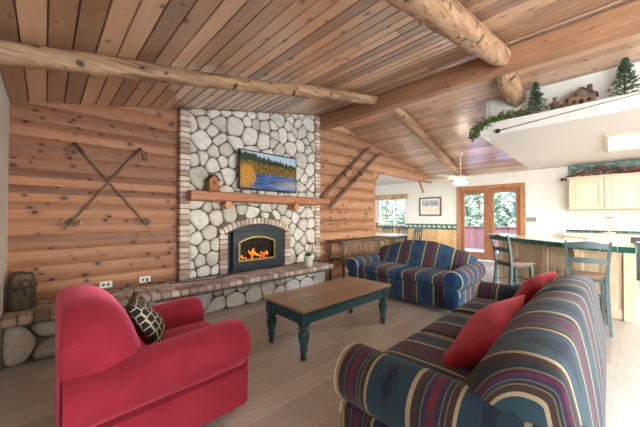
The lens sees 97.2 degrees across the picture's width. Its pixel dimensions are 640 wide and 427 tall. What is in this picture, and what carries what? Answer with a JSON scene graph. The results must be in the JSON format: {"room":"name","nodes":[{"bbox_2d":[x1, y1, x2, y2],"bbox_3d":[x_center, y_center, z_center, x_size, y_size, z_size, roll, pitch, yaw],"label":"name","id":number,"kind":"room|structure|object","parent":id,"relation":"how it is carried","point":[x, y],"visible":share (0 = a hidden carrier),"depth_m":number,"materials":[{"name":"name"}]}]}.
{"room":"living room","nodes":[
{"label":"living room","id":0,"kind":"room"},
{"bbox_2d":[0,70,8,320],"bbox_3d":[-0.432,0.050,-0.037,0.150,2.400,13.850,1,-1,-44],"label":"wall","id":1,"kind":"structure","parent":0,"point":[4,98],"depth_m":2.44,"materials":[{"name":"white paint"}]},
{"bbox_2d":[9,99,177,300],"bbox_3d":[-0.954,-0.349,4.830,5.880,3.310,0.150,1,-1,-44],"label":"wall","id":2,"kind":"structure","parent":0,"point":[9,99],"depth_m":3.35,"materials":[{"name":"brown wood"}]},
{"bbox_2d":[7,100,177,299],"bbox_3d":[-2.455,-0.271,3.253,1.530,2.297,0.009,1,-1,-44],"label":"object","id":3,"kind":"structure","parent":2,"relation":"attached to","point":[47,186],"depth_m":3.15,"materials":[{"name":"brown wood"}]},
{"bbox_2d":[61,147,146,230],"bbox_3d":[-2.404,-0.310,3.194,0.763,0.998,0.054,1,-1,-44],"label":"ski pole","id":4,"kind":"object","parent":2,"relation":"attached to","point":[140,148],"visible":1,"depth_m":3.13,"materials":[{"name":"brown wood"}]},
{"bbox_2d":[61,217,80,227],"bbox_3d":[-2.628,0.094,2.988,0.010,0.119,0.161,-1,-1,38],"label":"basket","id":5,"kind":"object","parent":4,"relation":"on","point":[75,218],"depth_m":2.98,"materials":[{"name":"wicker"}]},
{"bbox_2d":[99,281,111,288],"bbox_3d":[-2.447,0.812,3.225,0.120,0.075,0.012,1,-1,-44],"label":"wall outlet","id":6,"kind":"object","parent":2,"relation":"attached to","point":[106,284],"visible":0.93,"depth_m":3.22,"materials":[{"name":"white plastic"}]},
{"bbox_2d":[67,142,150,227],"bbox_3d":[-2.383,-0.290,3.249,0.791,0.957,0.054,1,-1,-44],"label":"ski pole","id":7,"kind":"object","parent":2,"relation":"attached to","point":[74,143],"visible":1,"depth_m":3.24,"materials":[{"name":"brown wood"}]},
{"bbox_2d":[139,276,150,282],"bbox_3d":[-2.167,0.816,3.497,0.120,0.075,0.012,1,-1,-44],"label":"wall outlet","id":8,"kind":"object","parent":2,"relation":"attached to","point":[141,279],"visible":1,"depth_m":3.49,"materials":[{"name":"white plastic"}]},
{"bbox_2d":[0,0,639,178],"bbox_3d":[2.854,-1.571,3.281,9.460,1.042,14.000,1,-1,-44],"label":"ceiling","id":9,"kind":"structure","parent":0,"point":[370,47],"depth_m":2.67,"materials":[{"name":"brown wood"}]},
{"bbox_2d":[0,39,377,103],"bbox_3d":[-0.570,-1.409,3.157,4.081,1.004,0.162,1,-1,-44],"label":"log","id":10,"kind":"object","parent":9,"relation":"attached to","point":[12,53],"visible":1,"depth_m":2.27,"materials":[{"name":"brown wood"}]},
{"bbox_2d":[389,107,467,180],"bbox_3d":[2.697,-1.422,6.482,0.209,0.974,4.942,-1,-1,40],"label":"log","id":11,"kind":"object","parent":9,"relation":"attached to","point":[399,113],"visible":0.84,"depth_m":5.73,"materials":[{"name":"brown wood"}]},
{"bbox_2d":[384,0,510,66],"bbox_3d":[0.676,-1.380,1.875,4.080,1.075,0.266,1,-1,-44],"label":"log","id":12,"kind":"object","parent":9,"relation":"attached to","point":[449,19],"visible":1,"depth_m":2.15,"materials":[{"name":"brown wood"}]},
{"bbox_2d":[427,152,487,184],"bbox_3d":[3.268,-1.065,6.683,1.552,0.783,1.493,1,-1,-44],"label":"ceiling fan","id":13,"kind":"object","parent":9,"relation":"hanging from","point":[459,178],"visible":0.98,"depth_m":6.58,"materials":[{"name":"white wood"}]},
{"bbox_2d":[320,0,639,129],"bbox_3d":[3.633,-1.821,1.879,0.160,0.245,10.600,1,-1,-44],"label":"ridge beam","id":14,"kind":"structure","parent":9,"relation":"attached to","point":[623,21],"depth_m":3.22,"materials":[{"name":"brown wood"}]},
{"bbox_2d":[494,71,525,106],"bbox_3d":[2.568,-1.779,3.835,1.020,0.405,0.260,1,-1,-44],"label":"log","id":15,"kind":"object","parent":9,"relation":"attached to","point":[509,85],"visible":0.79,"depth_m":3.79,"materials":[{"name":"brown wood"}]},
{"bbox_2d":[0,260,639,426],"bbox_3d":[2.854,1.348,3.247,9.460,0.120,14.000,1,-1,-44],"label":"floor","id":16,"kind":"structure","parent":0,"point":[285,390],"depth_m":2.33,"materials":[{"name":"brown wood"}]},
{"bbox_2d":[55,285,250,426],"bbox_3d":[-1.091,0.850,1.831,0.908,0.843,1.032,1,-1,-44],"label":"armchair","id":17,"kind":"object","parent":16,"relation":"on","point":[108,373],"visible":0.99,"depth_m":1.45,"materials":[{"name":"fabric"}]},
{"bbox_2d":[126,291,164,343],"bbox_3d":[-1.189,0.713,1.932,0.230,0.293,0.380,0,-1,-29],"label":"throw pillow","id":18,"kind":"object","parent":17,"relation":"on","point":[152,325],"visible":0.97,"depth_m":1.81,"materials":[{"name":"black fabric"}]},
{"bbox_2d":[140,322,211,345],"bbox_3d":[-0.996,0.906,1.922,0.645,0.152,0.427,1,-1,-44],"label":"seat cushion","id":19,"kind":"object","parent":17,"relation":"on","point":[172,329],"depth_m":2.06,"materials":[{"name":"red fabric"}]},
{"bbox_2d":[0,108,333,368],"bbox_3d":[-1.322,-0.327,3.927,4.091,3.245,0.643,1,-1,-44],"label":"stone fireplace","id":20,"kind":"object","parent":16,"relation":"on","point":[262,247],"visible":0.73,"depth_m":4.12,"materials":[{"name":"stone"}]},
{"bbox_2d":[5,271,37,311],"bbox_3d":[-2.746,0.698,2.602,0.204,0.345,0.250,1,-1,-44],"label":"backpack","id":21,"kind":"object","parent":20,"relation":"on","point":[21,286],"visible":1,"depth_m":2.53,"materials":[{"name":"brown leather"}]},
{"bbox_2d":[122,280,167,287],"bbox_3d":[-2.098,0.834,3.436,0.512,0.093,0.056,0,-1,-29],"label":"power cord","id":22,"kind":"object","parent":20,"relation":"on","point":[122,280],"visible":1,"depth_m":3.39,"materials":[{"name":"black plastic"}]},
{"bbox_2d":[146,274,229,283],"bbox_3d":[-1.680,0.852,3.730,1.050,0.066,0.180,0,-1,-36],"label":"power cord","id":23,"kind":"object","parent":20,"relation":"on","point":[229,274],"visible":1,"depth_m":3.63,"materials":[{"name":"black plastic"}]},
{"bbox_2d":[227,224,283,272],"bbox_3d":[-0.983,0.530,4.520,1.040,0.725,0.140,1,-1,-44],"label":"stove","id":24,"kind":"object","parent":20,"relation":"in","point":[250,247],"depth_m":4.46,"materials":[{"name":"black metal"}]},
{"bbox_2d":[187,190,329,209],"bbox_3d":[-0.783,-0.179,4.592,2.585,0.239,0.183,1,-1,-44],"label":"mantel shelf","id":25,"kind":"object","parent":20,"relation":"attached to","point":[226,199],"visible":1,"depth_m":4.22,"materials":[{"name":"brown wood"}]},
{"bbox_2d":[204,174,220,190],"bbox_3d":[-1.485,-0.425,3.900,0.178,0.226,0.175,1,-1,-44],"label":"birdhouse","id":26,"kind":"object","parent":25,"relation":"on","point":[212,181],"visible":1,"depth_m":3.86,"materials":[{"name":"brown wood"}]},
{"bbox_2d":[238,148,295,192],"bbox_3d":[-0.834,-0.666,4.606,1.105,0.610,0.080,1,-1,-44],"label":"painting","id":27,"kind":"object","parent":20,"relation":"attached to","point":[260,171],"visible":1,"depth_m":4.52,"materials":[{"name":"multicoloured paint"}]},
{"bbox_2d":[303,243,312,265],"bbox_3d":[-0.204,0.699,4.852,0.181,0.395,0.183,0,-1,20],"label":"flower pot","id":28,"kind":"object","parent":20,"relation":"on","point":[308,259],"visible":1,"depth_m":4.79,"materials":[{"name":"white ceramic"}]},
{"bbox_2d":[261,276,391,360],"bbox_3d":[0.128,1.058,3.069,1.380,0.455,0.640,1,-1,-44],"label":"coffee table","id":29,"kind":"object","parent":16,"relation":"on","point":[306,305],"visible":1,"depth_m":2.80,"materials":[{"name":"brown wood"}]},
{"bbox_2d":[326,236,393,280],"bbox_3d":[0.905,0.925,6.001,1.848,0.791,0.421,1,-1,-44],"label":"console","id":30,"kind":"object","parent":16,"relation":"on","point":[377,239],"visible":0.69,"depth_m":5.55,"materials":[{"name":"brown wood"}]},
{"bbox_2d":[371,169,375,251],"bbox_3d":[1.270,0.080,6.861,0.160,2.501,0.159,1,-1,-44],"label":"log post","id":31,"kind":"object","parent":16,"relation":"on","point":[373,210],"visible":0.33,"depth_m":6.80,"materials":[{"name":"brown wood"}]},
{"bbox_2d":[376,226,392,250],"bbox_3d":[2.148,0.885,9.442,0.476,0.951,0.420,1,-1,-44],"label":"dining chair","id":32,"kind":"object","parent":16,"relation":"on","point":[384,227],"visible":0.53,"depth_m":9.51,"materials":[{"name":"green paint"}]},
{"bbox_2d":[376,233,410,243],"bbox_3d":[1.889,0.982,8.590,0.840,0.735,1.440,1,-1,-44],"label":"dining table","id":33,"kind":"object","parent":16,"relation":"on","point":[395,235],"visible":0.23,"depth_m":8.21,"materials":[{"name":"brown wood"}]},
{"bbox_2d":[391,226,408,243],"bbox_3d":[2.538,0.881,9.040,0.476,0.951,0.420,1,-1,-44],"label":"dining chair","id":34,"kind":"object","parent":16,"relation":"on","point":[402,228],"visible":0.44,"depth_m":9.16,"materials":[{"name":"green paint"}]},
{"bbox_2d":[346,240,485,311],"bbox_3d":[1.422,0.872,4.426,0.937,0.858,1.872,1,-1,-44],"label":"loveseat","id":35,"kind":"object","parent":16,"relation":"on","point":[431,273],"visible":0.98,"depth_m":4.14,"materials":[{"name":"blue fabric"}]},
{"bbox_2d":[359,261,412,277],"bbox_3d":[1.093,0.887,4.586,0.665,0.152,0.678,1,-1,-44],"label":"seat cushion","id":36,"kind":"object","parent":35,"relation":"on","point":[377,269],"depth_m":4.44,"materials":[{"name":"blue fabric"}]},
{"bbox_2d":[397,266,451,285],"bbox_3d":[1.572,0.882,4.094,0.665,0.152,0.678,1,-1,-44],"label":"seat cushion","id":37,"kind":"object","parent":35,"relation":"on","point":[416,275],"depth_m":3.94,"materials":[{"name":"blue fabric"}]},
{"bbox_2d":[413,228,422,239],"bbox_3d":[2.585,0.868,7.973,0.420,0.951,0.476,1,-1,-39],"label":"dining chair","id":38,"kind":"object","parent":16,"relation":"on","point":[417,230],"visible":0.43,"depth_m":7.81,"materials":[{"name":"green paint"}]},
{"bbox_2d":[334,274,606,426],"bbox_3d":[1.242,0.863,1.898,2.372,0.818,0.945,1,-1,-44],"label":"striped sofa","id":39,"kind":"object","parent":16,"relation":"on","point":[547,367],"visible":0.95,"depth_m":1.19,"materials":[{"name":"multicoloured fabric"}]},
{"bbox_2d":[384,333,476,381],"bbox_3d":[0.716,0.872,1.568,0.599,0.152,0.685,1,-1,-44],"label":"seat cushion","id":40,"kind":"object","parent":39,"relation":"on","point":[421,349],"depth_m":1.63,"materials":[{"name":"multicoloured fabric"}]},
{"bbox_2d":[420,312,471,341],"bbox_3d":[1.151,0.877,1.991,0.599,0.152,0.685,1,-1,-44],"label":"seat cushion","id":41,"kind":"object","parent":39,"relation":"on","point":[449,326],"depth_m":2.04,"materials":[{"name":"multicoloured fabric"}]},
{"bbox_2d":[453,298,498,314],"bbox_3d":[1.586,0.882,2.414,0.599,0.152,0.685,1,-1,-44],"label":"seat cushion","id":42,"kind":"object","parent":39,"relation":"on","point":[474,305],"depth_m":2.52,"materials":[{"name":"multicoloured fabric"}]},
{"bbox_2d":[443,295,524,367],"bbox_3d":[0.964,0.699,1.669,0.338,0.360,0.746,-1,-1,42],"label":"throw pillow","id":43,"kind":"object","parent":39,"relation":"on","point":[482,329],"visible":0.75,"depth_m":1.50,"materials":[{"name":"red fabric"}]},
{"bbox_2d":[512,271,555,306],"bbox_3d":[1.824,0.678,2.449,0.494,0.346,0.286,1,-1,-40],"label":"throw pillow","id":44,"kind":"object","parent":39,"relation":"on","point":[530,287],"visible":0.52,"depth_m":2.33,"materials":[{"name":"red fabric"}]},
{"bbox_2d":[490,234,534,285],"bbox_3d":[2.837,0.806,4.157,0.456,0.985,0.396,0,-1,-3],"label":"bar stool","id":45,"kind":"object","parent":16,"relation":"on","point":[512,263],"visible":0.79,"depth_m":4.09,"materials":[{"name":"grey paint"}]},
{"bbox_2d":[486,233,637,323],"bbox_3d":[3.665,0.852,4.611,0.947,0.903,2.916,0,-1,-2],"label":"bar counter","id":46,"kind":"object","parent":16,"relation":"on","point":[548,254],"visible":0.66,"depth_m":3.74,"materials":[{"name":"wood"}]},
{"bbox_2d":[488,233,635,251],"bbox_3d":[3.659,0.437,4.618,0.930,0.058,2.907,0,-1,-3],"label":"countertop","id":47,"kind":"structure","parent":46,"relation":"on","point":[626,244],"depth_m":3.61,"materials":[{"name":"tile"}]},
{"bbox_2d":[562,236,609,238],"bbox_3d":[4.322,0.392,4.616,0.320,0.022,0.520,0,-1,3],"label":"cutting board","id":48,"kind":"object","parent":47,"relation":"on","point":[579,237],"visible":1,"depth_m":4.46,"materials":[{"name":"brown wood"}]},
{"bbox_2d":[564,240,612,336],"bbox_3d":[3.035,0.795,3.218,0.396,0.985,0.456,-1,-1,40],"label":"bar stool","id":49,"kind":"object","parent":16,"relation":"on","point":[603,278],"visible":0.82,"depth_m":3.05,"materials":[{"name":"grey paint"}]},
{"bbox_2d":[563,230,639,242],"bbox_3d":[6.578,0.842,5.535,0.623,0.945,2.703,1,-1,-44],"label":"countertop","id":50,"kind":"structure","parent":16,"relation":"on","point":[619,236],"depth_m":5.91,"materials":[{"name":"white tile"}]},
{"bbox_2d":[603,217,615,232],"bbox_3d":[6.167,0.247,6.020,0.200,0.335,0.200,1,-1,-44],"label":"paper towel holder","id":51,"kind":"object","parent":50,"relation":"on","point":[609,218],"visible":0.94,"depth_m":6.01,"materials":[{"name":"brown wood"}]},
{"bbox_2d":[631,237,639,280],"bbox_3d":[6.544,0.892,5.529,0.654,0.845,0.604,1,-1,-44],"label":"dishwasher","id":52,"kind":"object","parent":16,"relation":"on","point":[636,240],"visible":0.57,"depth_m":5.50,"materials":[{"name":"metal"}]},
{"bbox_2d":[318,115,431,278],"bbox_3d":[1.730,-0.288,7.362,5.060,3.288,0.254,1,-1,-44],"label":"wall","id":53,"kind":"structure","parent":0,"point":[339,147],"depth_m":6.12,"materials":[{"name":"brown wood"}]},
{"bbox_2d":[320,146,370,198],"bbox_3d":[0.566,-0.898,5.972,1.570,1.294,0.084,1,-1,-42],"label":"ski","id":54,"kind":"object","parent":53,"relation":"attached to","point":[364,151],"visible":0.99,"depth_m":5.88,"materials":[{"name":"brown wood"}]},
{"bbox_2d":[329,152,381,208],"bbox_3d":[0.809,-0.785,6.180,1.769,1.394,0.084,1,-1,-42],"label":"ski","id":55,"kind":"object","parent":53,"relation":"attached to","point":[370,162],"visible":1,"depth_m":6.08,"materials":[{"name":"brown wood"}]},
{"bbox_2d":[375,174,417,185],"bbox_3d":[1.118,-1.080,9.049,3.600,0.030,3.000,1,-1,-44],"label":"ceiling","id":56,"kind":"structure","parent":0,"point":[382,179],"depth_m":9.10,"materials":[{"name":"white paint"}]},
{"bbox_2d":[375,167,635,246],"bbox_3d":[6.191,0.091,6.506,0.150,2.470,14.000,1,-1,-44],"label":"wall","id":57,"kind":"structure","parent":0,"point":[546,195],"depth_m":7.30,"materials":[{"name":"white paint"}]},
{"bbox_2d":[375,194,407,200],"bbox_3d":[2.532,-0.572,10.090,0.111,0.182,1.250,1,-1,-44],"label":"window valance","id":58,"kind":"object","parent":57,"relation":"attached to","point":[398,196],"visible":1,"depth_m":10.02,"materials":[{"name":"beige fabric"}]},
{"bbox_2d":[379,199,404,224],"bbox_3d":[2.605,-0.059,10.169,0.070,0.945,1.090,1,-1,-44],"label":"window","id":59,"kind":"structure","parent":57,"relation":"in","point":[393,199],"depth_m":10.14,"materials":[{"name":"paint"}]},
{"bbox_2d":[376,227,456,248],"bbox_3d":[2.742,0.940,9.928,0.016,0.850,3.966,1,-1,-44],"label":"wainscoting","id":60,"kind":"structure","parent":57,"relation":"attached to","point":[446,237],"depth_m":8.99,"materials":[{"name":"brown wood"}]},
{"bbox_2d":[376,223,456,229],"bbox_3d":[2.745,0.430,9.937,0.008,0.170,3.970,1,-1,-44],"label":"trim","id":61,"kind":"structure","parent":57,"relation":"attached to","point":[410,226],"depth_m":9.16,"materials":[{"name":"paper"}]},
{"bbox_2d":[419,197,440,215],"bbox_3d":[3.544,-0.224,9.104,0.030,0.600,0.730,1,-1,-44],"label":"framed picture","id":62,"kind":"object","parent":57,"relation":"attached to","point":[428,206],"visible":1,"depth_m":9.09,"materials":[{"name":"white paper"}]},
{"bbox_2d":[422,200,437,212],"bbox_3d":[3.546,-0.229,9.106,0.005,0.390,0.530,1,-1,-44],"label":"print","id":63,"kind":"object","parent":62,"relation":"attached to","point":[428,206],"depth_m":9.10},
{"bbox_2d":[460,189,488,260],"bbox_3d":[4.455,0.315,8.179,0.114,2.020,0.757,1,-1,-44],"label":"door","id":64,"kind":"structure","parent":57,"relation":"in","point":[484,255],"depth_m":8.06,"materials":[{"name":"brown wood"}]},
{"bbox_2d":[456,182,525,249],"bbox_3d":[4.712,0.272,7.897,0.030,2.140,1.700,1,-1,-44],"label":"trim","id":65,"kind":"structure","parent":57,"relation":"attached to","point":[521,185],"depth_m":7.80,"materials":[{"name":"brown wood"}]},
{"bbox_2d":[489,187,519,260],"bbox_3d":[5.012,0.309,7.656,0.045,2.020,0.757,1,-1,-44],"label":"door","id":66,"kind":"structure","parent":57,"relation":"in","point":[492,191],"depth_m":7.82,"materials":[{"name":"brown wood"}]},
{"bbox_2d":[526,217,535,221],"bbox_3d":[5.392,0.154,7.212,0.015,0.103,0.187,1,-1,-44],"label":"light switch","id":67,"kind":"object","parent":57,"relation":"attached to","point":[528,219],"visible":1,"depth_m":7.21,"materials":[{"name":"beige plastic"}]},
{"bbox_2d":[567,172,639,209],"bbox_3d":[6.584,-0.463,5.751,0.348,0.740,2.320,1,-1,-44],"label":"upper cabinet","id":68,"kind":"object","parent":57,"relation":"attached to","point":[622,190],"visible":1,"depth_m":6.04,"materials":[{"name":"brown wood"}]},
{"bbox_2d":[560,164,639,180],"bbox_3d":[6.428,-0.908,5.809,0.221,0.310,2.304,1,-1,-44],"label":"flower garland","id":69,"kind":"object","parent":68,"relation":"on","point":[622,169],"visible":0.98,"depth_m":6.08,"materials":[{"name":"green plant"}]},
{"bbox_2d":[568,210,639,230],"bbox_3d":[6.839,0.145,5.725,0.009,0.452,2.732,1,-1,-44],"label":"backsplash","id":70,"kind":"structure","parent":57,"relation":"attached to","point":[622,220],"depth_m":6.25,"materials":[{"name":"white tile"}]},
{"bbox_2d":[568,160,639,173],"bbox_3d":[6.694,-1.039,5.892,0.007,0.195,2.300,1,-1,-44],"label":"trim","id":71,"kind":"structure","parent":57,"relation":"attached to","point":[631,163],"depth_m":6.27,"materials":[{"name":"paper"}]},
{"bbox_2d":[568,209,639,231],"bbox_3d":[6.797,0.162,5.772,0.006,0.510,2.605,1,-1,-44],"label":"trim","id":72,"kind":"structure","parent":57,"relation":"attached to","point":[610,209],"depth_m":6.38,"materials":[{"name":"wood"}]},
{"bbox_2d":[485,109,639,168],"bbox_3d":[6.653,-1.196,2.925,4.200,0.040,7.900,1,-1,-44],"label":"ceiling","id":73,"kind":"structure","parent":0,"point":[582,141],"depth_m":4.54,"materials":[{"name":"paint"}]},
{"bbox_2d":[480,91,639,140],"bbox_3d":[5.276,-1.272,1.560,0.360,0.180,7.860,1,-1,-44],"label":"trim","id":74,"kind":"structure","parent":73,"relation":"attached to","point":[629,103],"depth_m":3.54,"materials":[{"name":"paint"}]},
{"bbox_2d":[468,105,532,141],"bbox_3d":[2.618,-1.310,4.099,0.836,0.456,0.193,0,-1,30],"label":"ivy garland","id":75,"kind":"object","parent":74,"relation":"on","point":[480,126],"visible":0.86,"depth_m":4.13,"materials":[{"name":"green plant"}]},
{"bbox_2d":[524,81,548,115],"bbox_3d":[2.958,-1.570,3.861,0.270,0.465,0.264,0,-1,-8],"label":"pine","id":76,"kind":"object","parent":74,"relation":"on","point":[535,95],"visible":0.95,"depth_m":3.84,"materials":[{"name":"green plant"}]},
{"bbox_2d":[549,97,563,109],"bbox_3d":[3.102,-1.434,3.702,0.102,0.196,0.154,1,-1,-44],"label":"bear figurine","id":77,"kind":"object","parent":74,"relation":"on","point":[554,105],"visible":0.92,"depth_m":3.69,"materials":[{"name":"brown wood"}]},
{"bbox_2d":[495,93,639,132],"bbox_3d":[3.247,-1.269,3.347,0.050,0.209,2.052,1,-1,-44],"label":"fishing rod","id":78,"kind":"object","parent":74,"relation":"attached to","point":[496,130],"visible":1,"depth_m":3.63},
{"bbox_2d":[565,83,598,105],"bbox_3d":[3.310,-1.473,3.570,0.180,0.265,0.304,1,-1,-44],"label":"log cabin","id":79,"kind":"object","parent":74,"relation":"on","point":[582,95],"visible":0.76,"depth_m":3.51,"materials":[{"name":"brown wood"}]},
{"bbox_2d":[607,57,639,97],"bbox_3d":[3.540,-1.578,3.285,0.297,0.468,0.304,0,-1,16],"label":"pine","id":80,"kind":"object","parent":74,"relation":"on","point":[624,69],"visible":0.94,"depth_m":3.25,"materials":[{"name":"green plant"}]},
{"bbox_2d":[605,130,639,152],"bbox_3d":[5.169,-1.143,4.201,1.450,0.034,1.300,1,-1,-44],"label":"ceiling light","id":81,"kind":"object","parent":73,"relation":"attached to","point":[629,140],"visible":1,"depth_m":4.48,"materials":[{"name":"white plastic"}]},
{"bbox_2d":[486,61,639,120],"bbox_3d":[6.775,-1.498,3.019,3.900,0.636,7.860,1,-1,-44],"label":"wall","id":82,"kind":"structure","parent":0,"point":[601,81],"depth_m":3.77,"materials":[{"name":"paint"}]},
{"label":"outside","id":83,"kind":"structure","parent":0,"visible":0},
{"bbox_2d":[465,248,497,252],"bbox_3d":[6.496,1.407,8.740,3.401,0.050,6.500,1,-1,-44],"label":"floor","id":84,"kind":"structure","parent":83,"point":[466,249],"depth_m":10.72,"materials":[{"name":"white"}]},
{"bbox_2d":[465,226,515,249],"bbox_3d":[7.621,0.939,9.804,0.170,0.910,6.450,1,-1,-44],"label":"fence","id":85,"kind":"object","parent":84,"relation":"on","point":[473,234],"visible":0.17,"depth_m":11.16,"materials":[{"name":"pink wood"}]},
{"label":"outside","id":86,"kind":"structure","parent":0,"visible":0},
{"bbox_3d":[7.177,1.962,13.928,58.260,0.100,42.000,1,-1,-44],"label":"ground","id":87,"kind":"structure","parent":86,"visible":0},
{"bbox_2d":[381,199,404,223],"bbox_3d":[4.368,-1.098,18.427,3.350,6.130,3.340,1,-1,-44],"label":"tree","id":88,"kind":"object","parent":87,"relation":"on","point":[385,207],"visible":0.16,"depth_m":17.86,"materials":[{"name":"green plant"}]},
{"bbox_2d":[381,199,404,223],"bbox_3d":[5.678,-2.285,25.805,5.291,8.673,5.207,1,-1,-44],"label":"tree","id":89,"kind":"object","parent":87,"relation":"on","point":[383,220],"visible":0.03,"depth_m":25.62,"materials":[{"name":"green plant"}]},
{"bbox_2d":[386,207,404,223],"bbox_3d":[4.956,0.745,15.862,2.376,2.393,2.397,1,-1,-44],"label":"tree","id":90,"kind":"object","parent":87,"relation":"on","point":[400,213],"visible":0.12,"depth_m":15.46,"materials":[{"name":"green plant"}]},
{"bbox_2d":[465,193,512,238],"bbox_3d":[7.878,-1.142,14.131,3.387,6.118,3.475,1,-1,-44],"label":"tree","id":91,"kind":"object","parent":87,"relation":"on","point":[476,208],"visible":0.15,"depth_m":13.45,"materials":[{"name":"green plant"}]},
{"bbox_2d":[494,192,515,223],"bbox_3d":[12.162,-2.407,16.262,4.908,8.696,4.878,1,-1,-44],"label":"tree","id":92,"kind":"object","parent":87,"relation":"on","point":[505,197],"visible":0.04,"depth_m":16.21,"materials":[{"name":"green plant"}]},
{"bbox_2d":[509,192,515,226],"bbox_3d":[9.633,-0.539,11.586,3.173,4.855,3.206,1,-1,-44],"label":"tree","id":93,"kind":"object","parent":87,"relation":"on","point":[511,193],"visible":0.02,"depth_m":12.24,"materials":[{"name":"green plant"}]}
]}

